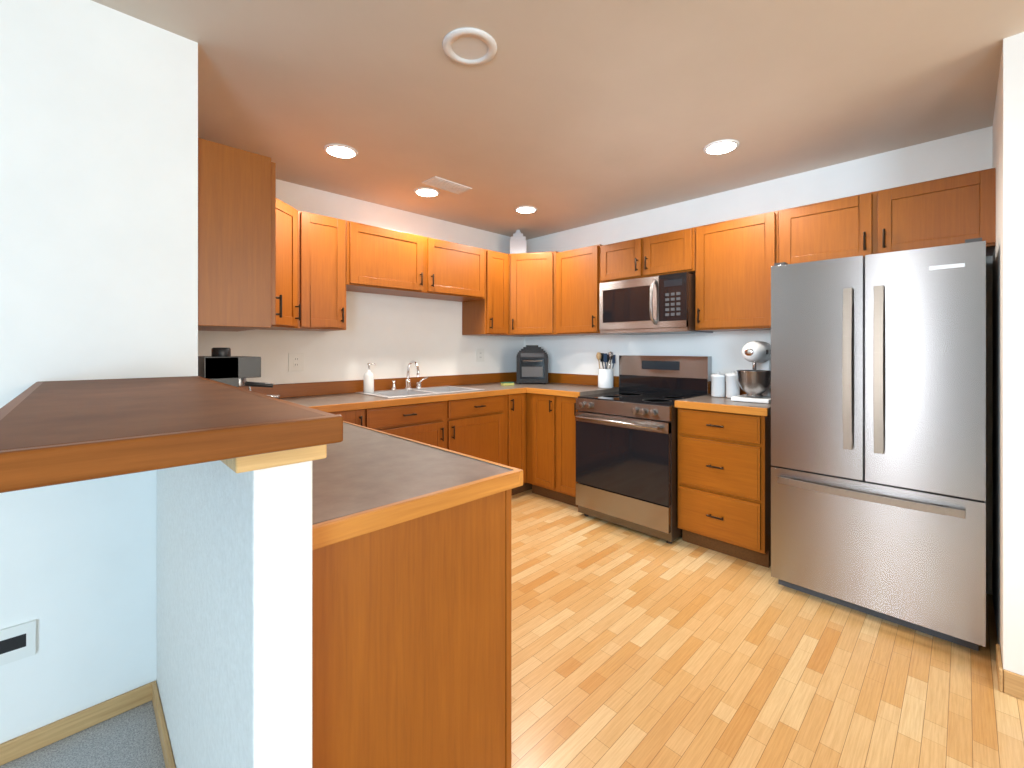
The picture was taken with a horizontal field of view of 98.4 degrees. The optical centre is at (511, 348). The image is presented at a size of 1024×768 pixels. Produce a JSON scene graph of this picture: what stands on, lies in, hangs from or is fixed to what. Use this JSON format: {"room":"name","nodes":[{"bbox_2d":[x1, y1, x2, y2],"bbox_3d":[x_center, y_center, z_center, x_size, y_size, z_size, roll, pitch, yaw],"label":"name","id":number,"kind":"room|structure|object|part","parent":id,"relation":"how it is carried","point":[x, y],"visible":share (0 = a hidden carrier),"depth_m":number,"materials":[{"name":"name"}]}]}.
{"room":"kitchen","nodes":[
{"label":"kitchen","id":0,"kind":"room"},
{"bbox_2d":[0,701,165,767],"bbox_3d":[-1.715,1.295,-2.352,6.260,0.090,5.030,0,0,-44],"label":"floor","id":1,"kind":"structure","parent":0,"point":[128,739],"depth_m":1.38,"materials":[{"name":"grey carpet"}]},
{"bbox_2d":[0,0,197,743],"bbox_3d":[-3.490,0.060,-0.492,6.318,2.440,0.110,0,0,-44],"label":"wall","id":2,"kind":"structure","parent":0,"point":[99,102],"depth_m":1.46,"materials":[{"name":"paint"}]},
{"bbox_2d":[0,619,35,665],"bbox_3d":[-1.546,0.897,1.319,0.170,0.105,0.012,0,0,-44],"label":"wall outlet","id":3,"kind":"object","parent":2,"relation":"attached to","point":[17,642],"visible":1,"depth_m":1.35,"materials":[{"name":"white plastic"}]},
{"bbox_2d":[0,681,155,765],"bbox_3d":[-3.490,1.218,-0.580,6.194,0.061,0.013,0,0,-44],"label":"baseboard","id":4,"kind":"structure","parent":2,"relation":"attached to","point":[22,745],"depth_m":1.43,"materials":[{"name":"brown wood"}]},
{"bbox_2d":[157,460,311,767],"bbox_3d":[-0.810,0.734,1.175,0.092,1.093,1.244,0,0,-44],"label":"wall","id":5,"kind":"structure","parent":0,"point":[234,550],"depth_m":0.79,"materials":[{"name":"white paint"}]},
{"bbox_2d":[152,683,175,767],"bbox_3d":[-0.849,1.218,1.138,0.013,0.061,1.215,0,0,-44],"label":"baseboard","id":6,"kind":"structure","parent":5,"relation":"attached to","point":[169,761],"depth_m":1.40,"materials":[{"name":"brown wood"}]},
{"bbox_2d":[0,376,342,492],"bbox_3d":[-0.860,0.122,1.038,0.425,0.040,1.368,0,0,-44],"label":"bar","id":7,"kind":"object","parent":5,"relation":"on","point":[52,432],"visible":1,"depth_m":0.60,"materials":[{"name":"laminate"}]},
{"bbox_2d":[220,444,326,472],"bbox_3d":[-0.806,0.164,1.159,0.135,0.043,1.271,0,0,-44],"label":"cleat","id":8,"kind":"object","parent":5,"relation":"attached to","point":[274,459],"depth_m":0.70,"materials":[{"name":"beige wood"}]},
{"bbox_2d":[198,179,524,383],"bbox_3d":[-1.000,0.060,3.683,3.277,2.440,0.100,0,0,-44],"label":"wall","id":9,"kind":"structure","parent":0,"point":[390,332],"depth_m":3.56,"materials":[{"name":"paint"}]},
{"bbox_2d":[261,198,300,329],"bbox_3d":[-1.595,-0.505,2.568,0.662,0.750,0.659,0,0,-44],"label":"upper cabinet","id":10,"kind":"object","parent":9,"relation":"attached to","point":[286,215],"visible":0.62,"depth_m":2.67,"materials":[{"name":"brown wood"}]},
{"bbox_2d":[288,353,303,370],"bbox_3d":[-1.515,0.090,3.103,0.100,0.128,0.008,0,0,-44],"label":"outlet","id":11,"kind":"object","parent":9,"relation":"attached to","point":[295,360],"visible":1,"depth_m":3.10,"materials":[{"name":"white plastic"}]},
{"bbox_2d":[286,210,345,330],"bbox_3d":[-1.341,-0.505,3.010,0.315,0.750,0.380,0,0,-44],"label":"upper cabinet","id":12,"kind":"object","parent":9,"relation":"attached to","point":[321,239],"visible":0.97,"depth_m":2.89,"materials":[{"name":"brown wood"}]},
{"bbox_2d":[346,221,484,301],"bbox_3d":[-0.781,-0.660,3.557,1.246,0.440,0.380,0,0,-44],"label":"upper cabinet","id":13,"kind":"object","parent":9,"relation":"attached to","point":[379,260],"visible":0.99,"depth_m":3.38,"materials":[{"name":"brown wood"}]},
{"bbox_2d":[476,349,483,361],"bbox_3d":[-0.307,0.060,4.282,0.100,0.128,0.008,0,0,-44],"label":"outlet","id":14,"kind":"object","parent":9,"relation":"attached to","point":[479,352],"visible":1,"depth_m":4.28,"materials":[{"name":"white plastic"}]},
{"bbox_2d":[462,249,507,335],"bbox_3d":[-0.234,-0.505,4.090,0.278,0.750,0.380,0,0,-44],"label":"upper cabinet","id":15,"kind":"object","parent":9,"relation":"attached to","point":[488,316],"visible":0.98,"depth_m":3.98,"materials":[{"name":"brown wood"}]},
{"bbox_2d":[92,0,1023,239],"bbox_3d":[-1.030,-1.200,-0.737,9.495,0.080,6.384,0,0,-44],"label":"ceiling","id":16,"kind":"structure","parent":0,"point":[583,112],"depth_m":1.99,"materials":[{"name":"paint"}]},
{"bbox_2d":[324,144,357,158],"bbox_3d":[-1.002,-1.156,2.590,0.190,0.008,0.190,0,0,-44],"label":"recessed light","id":17,"kind":"object","parent":16,"relation":"in","point":[342,151],"visible":1,"depth_m":2.58,"materials":[{"name":"white glass"}]},
{"bbox_2d":[414,187,439,196],"bbox_3d":[-0.628,-1.156,3.266,0.190,0.008,0.190,0,0,-44],"label":"recessed light","id":18,"kind":"object","parent":16,"relation":"in","point":[424,191],"visible":1,"depth_m":3.25,"materials":[{"name":"white glass"}]},
{"bbox_2d":[422,176,471,194],"bbox_3d":[-0.457,-1.154,3.131,0.320,0.011,0.160,0,0,-44],"label":"ceiling vent","id":19,"kind":"object","parent":16,"relation":"in","point":[437,182],"depth_m":3.11,"materials":[{"name":"white metal"}]},
{"bbox_2d":[442,27,496,65],"bbox_3d":[-0.162,-1.155,1.698,0.210,0.009,0.210,0,0,-44],"label":"recessed light","id":20,"kind":"object","parent":16,"relation":"attached to","point":[468,46],"depth_m":1.69,"materials":[{"name":"white plastic"}]},
{"bbox_2d":[515,206,536,213],"bbox_3d":[0.116,-1.156,3.672,0.190,0.008,0.190,0,0,-44],"label":"recessed light","id":21,"kind":"object","parent":16,"relation":"in","point":[521,209],"visible":1,"depth_m":3.65,"materials":[{"name":"white glass"}]},
{"bbox_2d":[703,139,739,154],"bbox_3d":[1.201,-1.156,2.538,0.190,0.008,0.190,0,0,-44],"label":"recessed light","id":22,"kind":"object","parent":16,"relation":"in","point":[719,147],"visible":1,"depth_m":2.53,"materials":[{"name":"white glass"}]},
{"bbox_2d":[525,126,991,594],"bbox_3d":[1.406,0.060,3.492,0.100,2.440,3.534,0,0,-44],"label":"wall","id":23,"kind":"structure","parent":0,"point":[968,152],"depth_m":3.16,"materials":[{"name":"paint"}]},
{"bbox_2d":[491,251,572,336],"bbox_3d":[0.177,-0.505,4.261,0.578,0.750,0.711,0,0,-44],"label":"upper cabinet","id":24,"kind":"object","parent":23,"relation":"attached to","point":[531,276],"visible":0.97,"depth_m":4.02,"materials":[{"name":"brown wood"}]},
{"bbox_2d":[510,230,525,253],"bbox_3d":[0.060,-1.027,4.325,0.160,0.288,0.170,0,0,1],"label":"water jug","id":25,"kind":"object","parent":24,"relation":"on","point":[518,241],"visible":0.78,"depth_m":4.24,"materials":[{"name":"white plastic"}]},
{"bbox_2d":[556,244,608,334],"bbox_3d":[0.661,-0.497,3.907,0.380,0.735,0.466,0,0,-44],"label":"upper cabinet","id":26,"kind":"object","parent":23,"relation":"attached to","point":[577,270],"visible":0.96,"depth_m":3.79,"materials":[{"name":"brown wood"}]},
{"bbox_2d":[600,227,694,282],"bbox_3d":[1.099,-0.698,3.459,0.380,0.305,0.784,0,0,-44],"label":"upper cabinet","id":27,"kind":"object","parent":23,"relation":"attached to","point":[673,252],"visible":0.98,"depth_m":3.30,"materials":[{"name":"brown wood"}]},
{"bbox_2d":[599,272,712,334],"bbox_3d":[1.075,-0.321,3.380,0.522,0.401,0.706,0,0,-44],"label":"microwave","id":28,"kind":"object","parent":27,"relation":"attached to","point":[663,304],"visible":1,"depth_m":3.21,"materials":[{"name":"silver metal"}]},
{"bbox_2d":[695,211,777,331],"bbox_3d":[1.553,-0.490,2.993,0.380,0.720,0.512,0,0,-44],"label":"upper cabinet","id":29,"kind":"object","parent":23,"relation":"attached to","point":[734,259],"visible":0.9,"depth_m":2.88,"materials":[{"name":"brown wood"}]},
{"bbox_2d":[778,168,995,263],"bbox_3d":[2.054,-0.667,2.480,0.380,0.366,0.920,0,0,-44],"label":"upper cabinet","id":30,"kind":"object","parent":23,"relation":"attached to","point":[951,210],"visible":0.79,"depth_m":2.31,"materials":[{"name":"brown wood"}]},
{"bbox_2d":[511,489,1023,767],"bbox_3d":[1.210,1.310,1.449,3.235,0.060,6.384,0,0,-44],"label":"floor","id":31,"kind":"structure","parent":0,"point":[630,648],"depth_m":1.76,"materials":[{"name":"brown wood"}]},
{"bbox_2d":[312,489,510,767],"bbox_3d":[-0.809,0.830,1.700,0.580,0.900,1.820,0,0,-44],"label":"base cabinet","id":32,"kind":"object","parent":31,"relation":"on","point":[411,619],"visible":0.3,"depth_m":1.01,"materials":[{"name":"brown wood"}]},
{"bbox_2d":[329,393,531,495],"bbox_3d":[-0.532,0.829,3.616,2.493,0.902,0.644,0,0,-44],"label":"base cabinet","id":33,"kind":"object","parent":31,"relation":"on","point":[491,428],"visible":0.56,"depth_m":3.41,"materials":[{"name":"brown wood"}]},
{"bbox_2d":[239,372,618,549],"bbox_3d":[-0.126,0.309,2.767,3.105,0.139,2.432,0,0,-44],"label":"countertop","id":34,"kind":"structure","parent":33,"relation":"on","point":[371,480],"depth_m":1.28,"materials":[{"name":"laminate"}]},
{"bbox_2d":[198,348,272,390],"bbox_3d":[-1.231,0.164,1.977,0.284,0.340,0.250,0,0,-44],"label":"espresso machine","id":35,"kind":"object","parent":34,"relation":"on","point":[222,367],"visible":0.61,"depth_m":1.86,"materials":[{"name":"black plastic"}]},
{"bbox_2d":[391,360,428,389],"bbox_3d":[-0.832,0.209,3.621,0.251,0.236,0.226,0,0,3],"label":"faucet","id":36,"kind":"object","parent":34,"relation":"on","point":[408,382],"visible":1,"depth_m":3.60,"materials":[{"name":"silver metal"}]},
{"bbox_2d":[356,386,484,397],"bbox_3d":[-0.704,0.426,3.470,0.862,0.197,0.500,0,0,-44],"label":"sink","id":37,"kind":"object","parent":34,"relation":"in","point":[397,393],"visible":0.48,"depth_m":3.52,"materials":[{"name":"silver metal"}]},
{"bbox_2d":[364,363,374,392],"bbox_3d":[-1.082,0.220,3.345,0.078,0.228,0.078,0,0,1],"label":"soap dispenser","id":38,"kind":"object","parent":37,"relation":"on","point":[368,376],"visible":0.96,"depth_m":3.31,"materials":[{"name":"white"}]},
{"bbox_2d":[501,382,513,385],"bbox_3d":[-0.042,0.319,4.053,0.110,0.030,0.070,0,0,-22],"label":"sponge","id":39,"kind":"object","parent":34,"relation":"on","point":[502,383],"visible":1,"depth_m":4.02,"materials":[{"name":"plastic"}]},
{"bbox_2d":[516,345,547,383],"bbox_3d":[0.194,0.149,4.312,0.300,0.370,0.312,0,0,1],"label":"air fryer oven","id":40,"kind":"object","parent":34,"relation":"on","point":[531,361],"visible":1,"depth_m":4.20,"materials":[{"name":"black plastic"}]},
{"bbox_2d":[596,352,614,387],"bbox_3d":[0.813,0.178,3.825,0.144,0.313,0.141,0,0,29],"label":"utensil crock","id":41,"kind":"object","parent":34,"relation":"on","point":[605,375],"visible":1,"depth_m":3.78,"materials":[{"name":"white ceramic"}]},
{"bbox_2d":[527,393,577,506],"bbox_3d":[0.531,0.830,3.855,0.641,0.900,0.607,0,0,-44],"label":"base cabinet","id":42,"kind":"object","parent":31,"relation":"on","point":[551,423],"visible":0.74,"depth_m":3.65,"materials":[{"name":"brown wood"}]},
{"bbox_2d":[575,355,711,543],"bbox_3d":[0.967,0.667,3.319,0.745,1.225,0.750,0,0,-44],"label":"range","id":43,"kind":"object","parent":31,"relation":"on","point":[627,438],"visible":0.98,"depth_m":3.12,"materials":[{"name":"silver metal"}]},
{"bbox_2d":[675,387,772,567],"bbox_3d":[1.466,0.760,2.893,0.644,1.040,0.543,0,0,-44],"label":"base cabinet","id":44,"kind":"object","parent":31,"relation":"on","point":[724,458],"depth_m":2.67,"materials":[{"name":"brown wood"}]},
{"bbox_2d":[711,372,725,396],"bbox_3d":[1.456,0.248,3.119,0.098,0.171,0.098,0,0,-44],"label":"canister","id":45,"kind":"object","parent":44,"relation":"on","point":[718,381],"visible":0.98,"depth_m":3.08,"materials":[{"name":"white ceramic"}]},
{"bbox_3d":[1.471,0.309,2.897,0.632,0.139,0.543,0,0,-44],"label":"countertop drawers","id":46,"kind":"part","parent":44,"relation":"part of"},
{"bbox_2d":[725,371,739,397],"bbox_3d":[1.519,0.243,3.040,0.092,0.181,0.092,0,0,-44],"label":"canister","id":47,"kind":"object","parent":44,"relation":"on","point":[732,385],"visible":0.76,"depth_m":3.01,"materials":[{"name":"white ceramic"}]},
{"bbox_2d":[731,341,770,403],"bbox_3d":[1.601,0.141,2.883,0.342,0.387,0.220,0,0,-44],"label":"stand mixer","id":48,"kind":"object","parent":44,"relation":"on","point":[758,353],"visible":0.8,"depth_m":2.80,"materials":[{"name":"white"}]},
{"bbox_2d":[736,370,770,397],"bbox_3d":[1.559,0.223,2.841,0.209,0.170,0.209,0,0,1],"label":"mixer bowl","id":49,"kind":"object","parent":48,"relation":"in","point":[754,383],"visible":0.85,"depth_m":2.77,"materials":[{"name":"silver metal"}]},
{"bbox_2d":[771,238,985,650],"bbox_3d":[1.905,0.408,2.327,0.764,1.743,0.790,0,0,-44],"label":"refrigerator","id":50,"kind":"object","parent":31,"relation":"on","point":[878,361],"visible":1,"depth_m":2.04,"materials":[{"name":"silver metal"}]},
{"bbox_2d":[992,32,1023,675],"bbox_3d":[2.224,0.060,1.919,0.925,2.440,0.160,0,0,-44],"label":"wall","id":51,"kind":"structure","parent":0,"point":[1008,120],"depth_m":1.65,"materials":[{"name":"paint"}]},
{"bbox_2d":[996,644,1023,699],"bbox_3d":[1.953,1.238,1.662,0.203,0.085,0.172,0,0,-44],"label":"baseboard","id":52,"kind":"structure","parent":51,"relation":"attached to","point":[1010,683],"depth_m":1.64,"materials":[{"name":"brown wood"}]},
{"bbox_3d":[-1.702,0.060,2.128,0.100,2.440,1.144,0,0,-44],"label":"wall","id":53,"kind":"structure","parent":0,"visible":0},
{"bbox_2d":[198,138,281,331],"bbox_3d":[-1.290,-0.450,2.004,0.310,0.720,0.570,0,0,-44],"label":"upper cabinet","id":54,"kind":"object","parent":53,"relation":"attached to","point":[237,187],"visible":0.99,"depth_m":1.78,"materials":[{"name":"brown wood"}]}
]}

